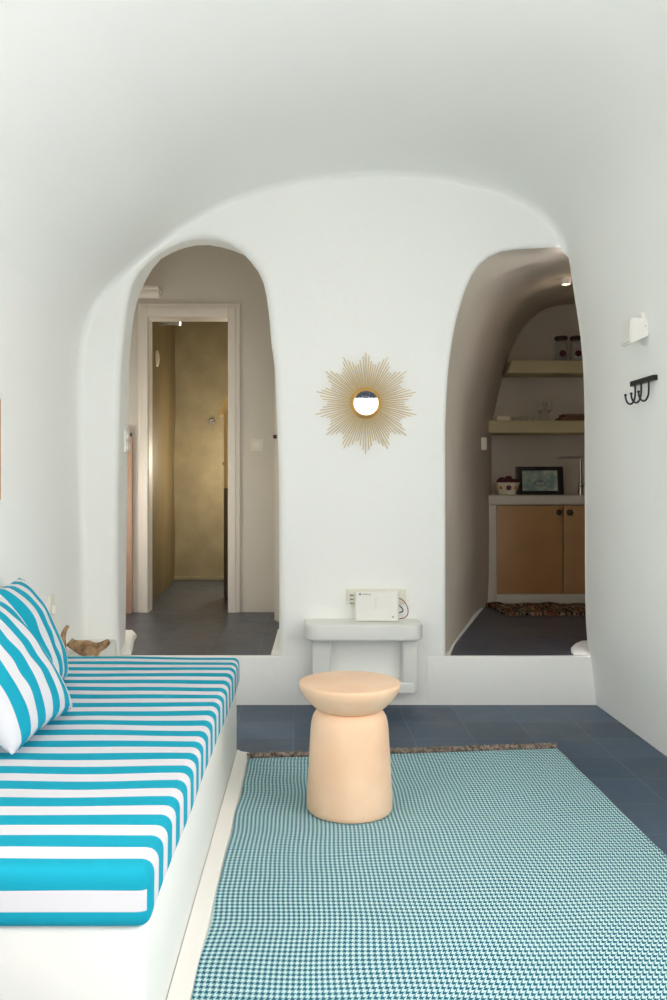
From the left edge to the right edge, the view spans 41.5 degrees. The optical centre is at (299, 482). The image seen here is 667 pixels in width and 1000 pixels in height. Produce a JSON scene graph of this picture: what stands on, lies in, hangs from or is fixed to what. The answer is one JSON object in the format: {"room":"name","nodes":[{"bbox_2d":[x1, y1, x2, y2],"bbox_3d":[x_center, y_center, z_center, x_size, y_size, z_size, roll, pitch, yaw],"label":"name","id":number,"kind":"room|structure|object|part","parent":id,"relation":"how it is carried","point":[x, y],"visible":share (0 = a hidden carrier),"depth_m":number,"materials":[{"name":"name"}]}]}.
{"room":"traditional dwelling","nodes":[
{"label":"traditional dwelling","id":0,"kind":"room"},
{"bbox_2d":[0,260,91,656],"bbox_3d":[-1.138,0.179,0.600,0.072,2.035,8.000,0,0,0],"label":"wall","id":1,"kind":"structure","parent":0,"point":[43,344],"depth_m":3.95,"materials":[{"name":"white paint"}]},
{"bbox_2d":[0,399,0,499],"bbox_3d":[-1.163,-0.128,3.060,0.044,0.385,0.600,0,0,0],"label":"picture frame","id":2,"kind":"object","parent":1,"relation":"attached to","point":[0,399],"visible":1,"depth_m":3.35,"materials":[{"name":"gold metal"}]},
{"bbox_2d":[48,594,56,613],"bbox_3d":[-1.131,0.552,3.998,0.050,0.085,0.080,0,0,0],"label":"wall socket","id":3,"kind":"object","parent":1,"relation":"attached to","point":[51,599],"visible":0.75,"depth_m":3.98,"materials":[{"name":"beige plastic"}]},
{"bbox_2d":[152,322,175,605],"bbox_3d":[-1.135,-0.340,7.290,0.030,2.500,1.943,0,0,-3],"label":"wall","id":4,"kind":"structure","parent":0,"point":[163,337],"depth_m":7.29,"materials":[{"name":"brown paint"}]},
{"bbox_2d":[155,350,159,366],"bbox_3d":[-1.098,-0.955,6.750,0.040,0.130,0.100,0,0,0],"label":"wall plaque","id":5,"kind":"object","parent":4,"relation":"attached to","point":[157,357],"visible":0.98,"depth_m":6.72,"materials":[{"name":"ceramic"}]},
{"bbox_2d":[128,245,273,611],"bbox_3d":[-0.800,-0.455,6.200,1.600,2.770,0.001,0,0,0],"label":"wall","id":6,"kind":"structure","parent":0,"point":[198,273],"depth_m":6.20,"materials":[{"name":"white paint"}]},
{"bbox_2d":[139,285,162,297],"bbox_3d":[-1.224,-1.316,6.110,0.517,0.077,0.180,0,0,0],"label":"box","id":7,"kind":"object","parent":6,"relation":"attached to","point":[148,291],"visible":0.39,"depth_m":6.06,"materials":[{"name":"white paint"}]},
{"bbox_2d":[138,303,239,612],"bbox_3d":[-0.780,-0.176,6.254,0.715,2.171,0.172,0,0,0],"label":"door frame","id":8,"kind":"structure","parent":6,"relation":"in","point":[148,313],"depth_m":6.17,"materials":[{"name":"white paint"}]},
{"bbox_2d":[220,396,227,601],"bbox_3d":[-0.552,0.090,6.705,0.130,1.620,0.681,0,0,-4],"label":"door","id":9,"kind":"structure","parent":8,"relation":"attached to","point":[224,407],"depth_m":6.82,"materials":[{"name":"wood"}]},
{"bbox_3d":[-0.535,-0.259,6.685,0.040,0.597,0.638,0,0,-9],"label":"panel","id":10,"kind":"part","parent":9,"relation":"part of","materials":[{"name":"brown wood"}]},
{"bbox_3d":[-0.535,0.470,6.685,0.040,0.860,0.638,0,0,-9],"label":"panel","id":11,"kind":"part","parent":9,"relation":"part of","materials":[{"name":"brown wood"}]},
{"bbox_2d":[251,439,262,450],"bbox_3d":[-0.303,-0.268,6.194,0.086,0.086,0.016,0,0,0],"label":"light switch","id":12,"kind":"object","parent":6,"relation":"attached to","point":[256,444],"visible":1,"depth_m":6.19,"materials":[{"name":"beige plastic"}]},
{"bbox_2d":[174,322,227,575],"bbox_3d":[-0.589,-0.355,8.310,1.578,2.570,0.100,0,0,0],"label":"wall","id":13,"kind":"structure","parent":0,"point":[201,348],"depth_m":8.26,"materials":[{"name":"paint"}]},
{"bbox_2d":[174,576,223,579],"bbox_3d":[-0.694,0.892,8.255,0.988,0.035,0.030,0,0,0],"label":"baseboard","id":14,"kind":"structure","parent":13,"relation":"attached to","point":[175,577],"depth_m":8.24,"materials":[{"name":"paint"}]},
{"bbox_2d":[209,419,215,424],"bbox_3d":[-0.820,-0.573,8.226,0.076,0.064,0.068,0,0,0],"label":"robe hook","id":15,"kind":"object","parent":13,"relation":"attached to","point":[211,421],"visible":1,"depth_m":8.25,"materials":[{"name":"silver metal"}]},
{"bbox_2d":[126,580,278,654],"bbox_3d":[-0.700,0.935,6.445,1.800,0.050,3.630,0,0,0],"label":"floor","id":16,"kind":"structure","parent":0,"point":[190,617],"depth_m":5.58,"materials":[{"name":"stone"}]},
{"bbox_2d":[126,433,132,613],"bbox_3d":[-1.211,0.280,6.117,0.086,1.256,0.045,0,0,0],"label":"wooden panel","id":17,"kind":"object","parent":16,"relation":"on","point":[129,552],"visible":0.47,"depth_m":6.11,"materials":[{"name":"brown wood"}]},
{"bbox_2d":[274,368,278,621],"bbox_3d":[-0.675,-0.439,5.520,1.550,2.702,1.360,0,0,0],"label":"wall","id":18,"kind":"structure","parent":0,"point":[276,463],"depth_m":5.81,"materials":[{"name":"white paint"}]},
{"bbox_2d":[84,178,559,704],"bbox_3d":[0.200,-0.325,4.720,3.400,3.030,0.240,0,0,0],"label":"wall","id":19,"kind":"structure","parent":0,"point":[382,268],"depth_m":4.60,"materials":[{"name":"white paint"}]},
{"bbox_2d":[124,429,129,452],"bbox_3d":[-0.947,-0.229,4.793,0.030,0.130,0.085,0,0,0],"label":"light switch","id":20,"kind":"object","parent":19,"relation":"attached to","point":[126,432],"visible":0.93,"depth_m":4.77,"materials":[{"name":"white plastic"}]},
{"bbox_2d":[119,655,595,704],"bbox_3d":[0.225,1.043,4.617,2.950,0.274,0.037,0,0,0],"label":"step","id":21,"kind":"structure","parent":19,"relation":"attached to","point":[263,679],"depth_m":4.60,"materials":[{"name":"white paint"}]},
{"bbox_2d":[304,619,422,693],"bbox_3d":[0.321,0.890,4.497,0.598,0.364,0.225,0,0,0],"label":"console table","id":22,"kind":"object","parent":19,"relation":"attached to","point":[321,632],"visible":0.75,"depth_m":4.44,"materials":[{"name":"white paint"}]},
{"bbox_3d":[0.109,0.925,4.540,0.096,0.274,0.140,0,0,0],"label":"leg","id":23,"kind":"part","parent":22,"relation":"part of","materials":[{"name":"white paint"}]},
{"bbox_2d":[355,591,398,621],"bbox_3d":[0.393,0.629,4.492,0.224,0.154,0.037,0,0,0],"label":"router","id":24,"kind":"object","parent":22,"relation":"on","point":[370,606],"visible":1,"depth_m":4.47,"materials":[{"name":"white plastic"}]},
{"bbox_3d":[0.334,1.044,4.538,0.542,0.057,0.144,0,0,0],"label":"rail","id":25,"kind":"part","parent":22,"relation":"part of","materials":[{"name":"white"}]},
{"bbox_3d":[0.561,0.925,4.540,0.081,0.274,0.140,0,0,0],"label":"leg","id":26,"kind":"part","parent":22,"relation":"part of","materials":[{"name":"white paint"}]},
{"bbox_2d":[315,355,416,453],"bbox_3d":[0.343,-0.415,4.580,0.529,0.530,0.029,0,0,0],"label":"sunburst mirror","id":27,"kind":"object","parent":19,"relation":"attached to","point":[365,403],"visible":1,"depth_m":4.59,"materials":[{"name":"gold metal"}]},
{"bbox_2d":[354,391,377,414],"bbox_3d":[0.343,-0.417,4.577,0.132,0.132,0.007,0,0,0],"label":"mirror glass","id":28,"kind":"object","parent":27,"relation":"attached to","point":[365,402],"depth_m":4.57,"materials":[{"name":"white"}]},
{"bbox_2d":[347,589,405,605],"bbox_3d":[0.397,0.594,4.574,0.308,0.086,0.055,0,0,0],"label":"socket plate","id":29,"kind":"object","parent":19,"relation":"attached to","point":[350,592],"visible":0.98,"depth_m":4.59,"materials":[{"name":"beige plastic"}]},
{"bbox_2d":[0,0,666,324],"bbox_3d":[0.170,-1.226,0.600,2.594,0.801,8.002,0,0,0],"label":"ceiling","id":30,"kind":"structure","parent":0,"point":[126,125],"depth_m":3.44,"materials":[{"name":"white paint"}]},
{"bbox_2d":[166,705,666,999],"bbox_3d":[0.225,1.185,0.460,3.050,0.050,8.320,0,0,0],"label":"floor","id":31,"kind":"structure","parent":0,"point":[627,769],"depth_m":4.04,"materials":[{"name":"tile"}]},
{"bbox_2d":[69,639,115,656],"bbox_3d":[-0.953,0.989,4.194,0.295,0.343,0.833,0,0,0],"label":"ledge","id":32,"kind":"object","parent":31,"relation":"on","point":[110,650],"visible":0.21,"depth_m":4.29,"materials":[{"name":"white paint"}]},
{"bbox_2d":[60,625,69,651],"bbox_3d":[-1.067,0.724,3.980,0.050,0.165,0.040,0,0,0],"label":"driftwood","id":33,"kind":"object","parent":32,"relation":"on","point":[64,631],"visible":0.47,"depth_m":3.97,"materials":[{"name":"brown wood"}]},
{"bbox_2d":[66,638,109,655],"bbox_3d":[-0.992,0.771,4.101,0.209,0.089,0.078,0,0,6],"label":"driftwood","id":34,"kind":"object","parent":32,"relation":"on","point":[81,647],"visible":0.98,"depth_m":4.08,"materials":[{"name":"brown wood"}]},
{"bbox_2d":[0,690,236,999],"bbox_3d":[-0.693,1.012,2.737,0.845,0.297,2.055,0,0,0],"label":"bench base","id":35,"kind":"object","parent":31,"relation":"on","point":[37,962],"visible":0.38,"depth_m":1.71,"materials":[{"name":"white paint"}]},
{"bbox_2d":[0,656,238,925],"bbox_3d":[-0.684,0.801,2.734,0.853,0.124,2.081,0,0,0],"label":"mattress","id":36,"kind":"object","parent":35,"relation":"on","point":[96,805],"visible":0.81,"depth_m":2.15,"materials":[{"name":"teal fabric"}]},
{"bbox_2d":[0,578,67,679],"bbox_3d":[-0.951,0.542,3.115,0.236,0.371,0.415,0,0,0],"label":"cushion","id":37,"kind":"object","parent":36,"relation":"on","point":[20,595],"visible":0.51,"depth_m":3.06,"materials":[{"name":"teal fabric"}]},
{"bbox_2d":[0,599,72,753],"bbox_3d":[-0.865,0.542,2.565,0.277,0.367,0.569,0,0,0],"label":"cushion","id":38,"kind":"object","parent":36,"relation":"on","point":[33,693],"visible":1,"depth_m":2.51,"materials":[{"name":"teal fabric"}]},
{"bbox_2d":[167,750,248,999],"bbox_3d":[-0.310,1.145,2.482,0.158,0.030,2.568,0,0,1],"label":"kerb","id":39,"kind":"object","parent":31,"relation":"on","point":[183,980],"visible":0.91,"depth_m":2.47,"materials":[{"name":"paint"}]},
{"bbox_2d":[191,742,666,999],"bbox_3d":[0.445,1.145,2.389,1.419,0.030,2.979,0,0,0],"label":"area rug","id":40,"kind":"object","parent":31,"relation":"on","point":[494,873],"visible":0.85,"depth_m":2.48,"materials":[{"name":"fabric"}]},
{"bbox_2d":[299,671,399,823],"bbox_3d":[0.175,0.924,3.110,0.358,0.447,0.358,0,0,0],"label":"stool","id":41,"kind":"object","parent":40,"relation":"on","point":[350,781],"visible":1,"depth_m":2.99,"materials":[{"name":"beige wood"}]},
{"bbox_3d":[0.175,0.750,3.110,0.358,0.097,0.358,0,0,0],"label":"seat","id":42,"kind":"part","parent":41,"relation":"part of","materials":[{"name":"pink wood"}]},
{"bbox_2d":[445,247,575,654],"bbox_3d":[2.142,-0.263,5.886,2.759,2.389,2.528,0,0,0],"label":"wall","id":43,"kind":"structure","parent":0,"point":[508,288],"depth_m":5.38,"materials":[{"name":"beige paint"}]},
{"bbox_2d":[121,608,588,654],"bbox_3d":[0.334,0.892,5.623,2.809,0.035,1.989,0,0,0],"label":"trim","id":44,"kind":"structure","parent":43,"relation":"attached to","point":[580,648],"depth_m":4.84,"materials":[{"name":"white paint"}]},
{"bbox_2d":[481,438,486,449],"bbox_3d":[1.333,-0.284,6.412,0.042,0.090,0.075,0,0,0],"label":"light switch","id":45,"kind":"object","parent":43,"relation":"attached to","point":[483,440],"visible":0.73,"depth_m":6.38,"materials":[{"name":"beige plastic"}]},
{"bbox_2d":[489,421,584,434],"bbox_3d":[2.227,-0.438,7.000,1.547,0.097,0.300,0,0,0],"label":"wall shelf","id":46,"kind":"object","parent":43,"relation":"attached to","point":[495,427],"visible":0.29,"depth_m":6.85,"materials":[{"name":"beige paint"}]},
{"bbox_2d":[495,416,509,420],"bbox_3d":[1.599,-0.508,6.950,0.100,0.042,0.060,0,0,0],"label":"box","id":47,"kind":"object","parent":46,"relation":"on","point":[497,418],"visible":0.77,"depth_m":6.92,"materials":[{"name":"beige ceramic"}]},
{"bbox_2d":[537,401,543,420],"bbox_3d":[1.899,-0.565,6.950,0.056,0.155,0.056,0,0,0],"label":"wine glass","id":48,"kind":"object","parent":46,"relation":"on","point":[540,405],"visible":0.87,"depth_m":6.93,"materials":[{"name":"white"}]},
{"bbox_2d":[537,401,543,411],"bbox_3d":[1.899,-0.600,6.950,0.048,0.086,0.048,0,0,0],"label":"bowl","id":49,"kind":"object","parent":48,"relation":"on","point":[540,405],"depth_m":6.93,"materials":[{"name":"glass"}]},
{"bbox_2d":[546,401,551,420],"bbox_3d":[1.966,-0.565,6.950,0.056,0.155,0.056,0,0,0],"label":"wine glass","id":50,"kind":"object","parent":46,"relation":"on","point":[548,403],"visible":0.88,"depth_m":6.93,"materials":[{"name":"white"}]},
{"bbox_2d":[546,401,551,411],"bbox_3d":[1.966,-0.600,6.950,0.048,0.086,0.048,0,0,0],"label":"bowl","id":51,"kind":"object","parent":50,"relation":"on","point":[549,403],"depth_m":6.93,"materials":[{"name":"glass"}]},
{"bbox_2d":[555,417,584,420],"bbox_3d":[2.207,-0.501,6.970,0.330,0.028,0.160,0,0,0],"label":"serving tray","id":52,"kind":"object","parent":46,"relation":"on","point":[560,418],"visible":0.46,"depth_m":6.89,"materials":[{"name":"brown wood"}]},
{"bbox_2d":[559,414,584,417],"bbox_3d":[2.222,-0.530,6.980,0.300,0.025,0.140,0,0,0],"label":"serving board","id":53,"kind":"object","parent":52,"relation":"on","point":[562,415],"visible":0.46,"depth_m":6.91,"materials":[{"name":"brown wood"}]},
{"bbox_2d":[502,361,583,376],"bbox_3d":[2.309,-0.905,7.000,1.382,0.097,0.300,0,0,0],"label":"wall shelf","id":54,"kind":"object","parent":43,"relation":"attached to","point":[513,368],"visible":0.46,"depth_m":6.85,"materials":[{"name":"beige paint"}]},
{"bbox_2d":[554,336,567,360],"bbox_3d":[2.067,-1.059,6.970,0.104,0.208,0.104,0,0,0],"label":"glass jar","id":55,"kind":"object","parent":54,"relation":"on","point":[560,344],"visible":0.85,"depth_m":6.93,"materials":[{"name":"white"}]},
{"bbox_3d":[2.067,-1.147,6.970,0.104,0.032,0.104,0,0,0],"label":"lid","id":56,"kind":"part","parent":55,"relation":"part of","materials":[{"name":"brown metal"}]},
{"bbox_2d":[570,336,582,360],"bbox_3d":[2.190,-1.059,6.970,0.104,0.208,0.104,0,0,0],"label":"glass jar","id":57,"kind":"object","parent":54,"relation":"on","point":[575,346],"visible":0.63,"depth_m":6.93,"materials":[{"name":"white"}]},
{"bbox_3d":[2.190,-1.147,6.970,0.104,0.032,0.104,0,0,0],"label":"lid","id":58,"kind":"part","parent":57,"relation":"part of","materials":[{"name":"brown metal"}]},
{"bbox_2d":[561,277,570,284],"bbox_3d":[1.693,-1.292,5.600,0.058,0.056,0.058,0,0,0],"label":"light","id":59,"kind":"object","parent":43,"relation":"attached to","point":[566,280],"visible":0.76,"depth_m":5.58,"materials":[{"name":"beige"}]},
{"bbox_2d":[451,606,586,654],"bbox_3d":[2.100,0.935,5.890,3.000,0.050,2.520,0,0,0],"label":"floor","id":60,"kind":"structure","parent":0,"point":[492,632],"depth_m":5.29,"materials":[{"name":"stone"}]},
{"bbox_2d":[486,602,585,615],"bbox_3d":[1.969,0.893,6.281,1.180,0.032,0.515,0,0,0],"label":"rag rug","id":61,"kind":"object","parent":60,"relation":"on","point":[544,608],"visible":0.64,"depth_m":6.22,"materials":[{"name":"fabric"}]},
{"bbox_2d":[488,494,584,603],"bbox_3d":[2.193,0.501,6.873,1.614,0.818,0.514,0,0,0],"label":"base cabinet","id":62,"kind":"object","parent":60,"relation":"on","point":[494,499],"depth_m":6.62,"materials":[{"name":"beige paint"}]},
{"bbox_2d":[493,482,519,494],"bbox_3d":[1.586,0.043,6.760,0.202,0.095,0.202,0,0,0],"label":"fruit bowl","id":63,"kind":"object","parent":62,"relation":"on","point":[502,488],"visible":1,"depth_m":6.69,"materials":[{"name":"beige ceramic"}]},
{"bbox_2d":[489,494,584,504],"bbox_3d":[2.193,0.129,6.873,1.614,0.074,0.514,0,0,0],"label":"countertop","id":64,"kind":"structure","parent":62,"relation":"on","point":[494,499],"depth_m":6.62,"materials":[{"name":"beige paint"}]},
{"bbox_2d":[516,467,563,494],"bbox_3d":[1.880,-0.018,6.904,0.367,0.219,0.048,0,0,0],"label":"framed print","id":65,"kind":"object","parent":62,"relation":"on","point":[533,480],"visible":1,"depth_m":6.90,"materials":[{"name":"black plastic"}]},
{"bbox_2d":[497,505,584,593],"bbox_3d":[1.991,0.502,6.626,1.013,0.665,0.056,0,0,0],"label":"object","id":66,"kind":"object","parent":62,"relation":"attached to","point":[541,548],"visible":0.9,"depth_m":6.63,"materials":[{"name":"brown wood"}]},
{"bbox_3d":[1.948,0.220,6.615,0.048,0.048,0.034,0,0,0],"label":"knob","id":67,"kind":"part","parent":66,"relation":"part of","materials":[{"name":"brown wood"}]},
{"bbox_3d":[2.027,0.220,6.615,0.048,0.048,0.034,0,0,0],"label":"knob","id":68,"kind":"part","parent":66,"relation":"part of","materials":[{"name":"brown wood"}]},
{"bbox_3d":[2.243,0.502,6.643,0.510,0.665,0.022,0,0,0],"label":"door","id":69,"kind":"part","parent":66,"relation":"part of","materials":[{"name":"brown wood"}]},
{"bbox_2d":[557,456,584,494],"bbox_3d":[2.114,-0.058,6.841,0.221,0.301,0.075,0,0,0],"label":"faucet","id":70,"kind":"object","parent":62,"relation":"on","point":[581,485],"visible":0.99,"depth_m":6.85,"materials":[{"name":"silver metal"}]},
{"bbox_3d":[2.100,-0.199,6.860,0.194,0.020,0.022,0,0,0],"label":"spout","id":71,"kind":"part","parent":70,"relation":"part of","materials":[{"name":"silver metal"}]},
{"bbox_2d":[491,304,584,505],"bbox_3d":[2.400,-0.405,7.190,2.800,2.670,0.120,0,0,0],"label":"wall","id":72,"kind":"structure","parent":0,"point":[517,396],"depth_m":7.13,"materials":[{"name":"beige paint"}]},
{"bbox_2d":[579,274,666,755],"bbox_3d":[1.507,0.181,0.600,0.112,2.033,8.000,0,0,0],"label":"wall","id":73,"kind":"structure","parent":0,"point":[626,445],"depth_m":4.01,"materials":[{"name":"white paint"}]},
{"bbox_2d":[621,312,647,346],"bbox_3d":[1.451,-0.664,3.798,0.098,0.139,0.108,0,0,0],"label":"wall lamp","id":74,"kind":"object","parent":73,"relation":"attached to","point":[633,329],"visible":0.85,"depth_m":3.75,"materials":[{"name":"white plastic"}]},
{"bbox_2d":[624,375,657,404],"bbox_3d":[1.469,-0.398,3.806,0.081,0.109,0.260,0,0,0],"label":"coat hook rack","id":75,"kind":"object","parent":73,"relation":"attached to","point":[648,379],"visible":1,"depth_m":3.81,"materials":[{"name":"black metal"}]},
{"bbox_3d":[-0.650,-1.640,7.235,1.700,0.100,2.050,0,0,0],"label":"ceiling","id":76,"kind":"structure","parent":0,"visible":0},
{"bbox_2d":[158,322,180,325],"bbox_3d":[-1.040,-1.427,7.005,0.187,0.346,0.050,0,0,0],"label":"ceiling light","id":77,"kind":"object","parent":76,"relation":"attached to","point":[159,323],"visible":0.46,"depth_m":6.98,"materials":[{"name":"silver metal"}]}
]}

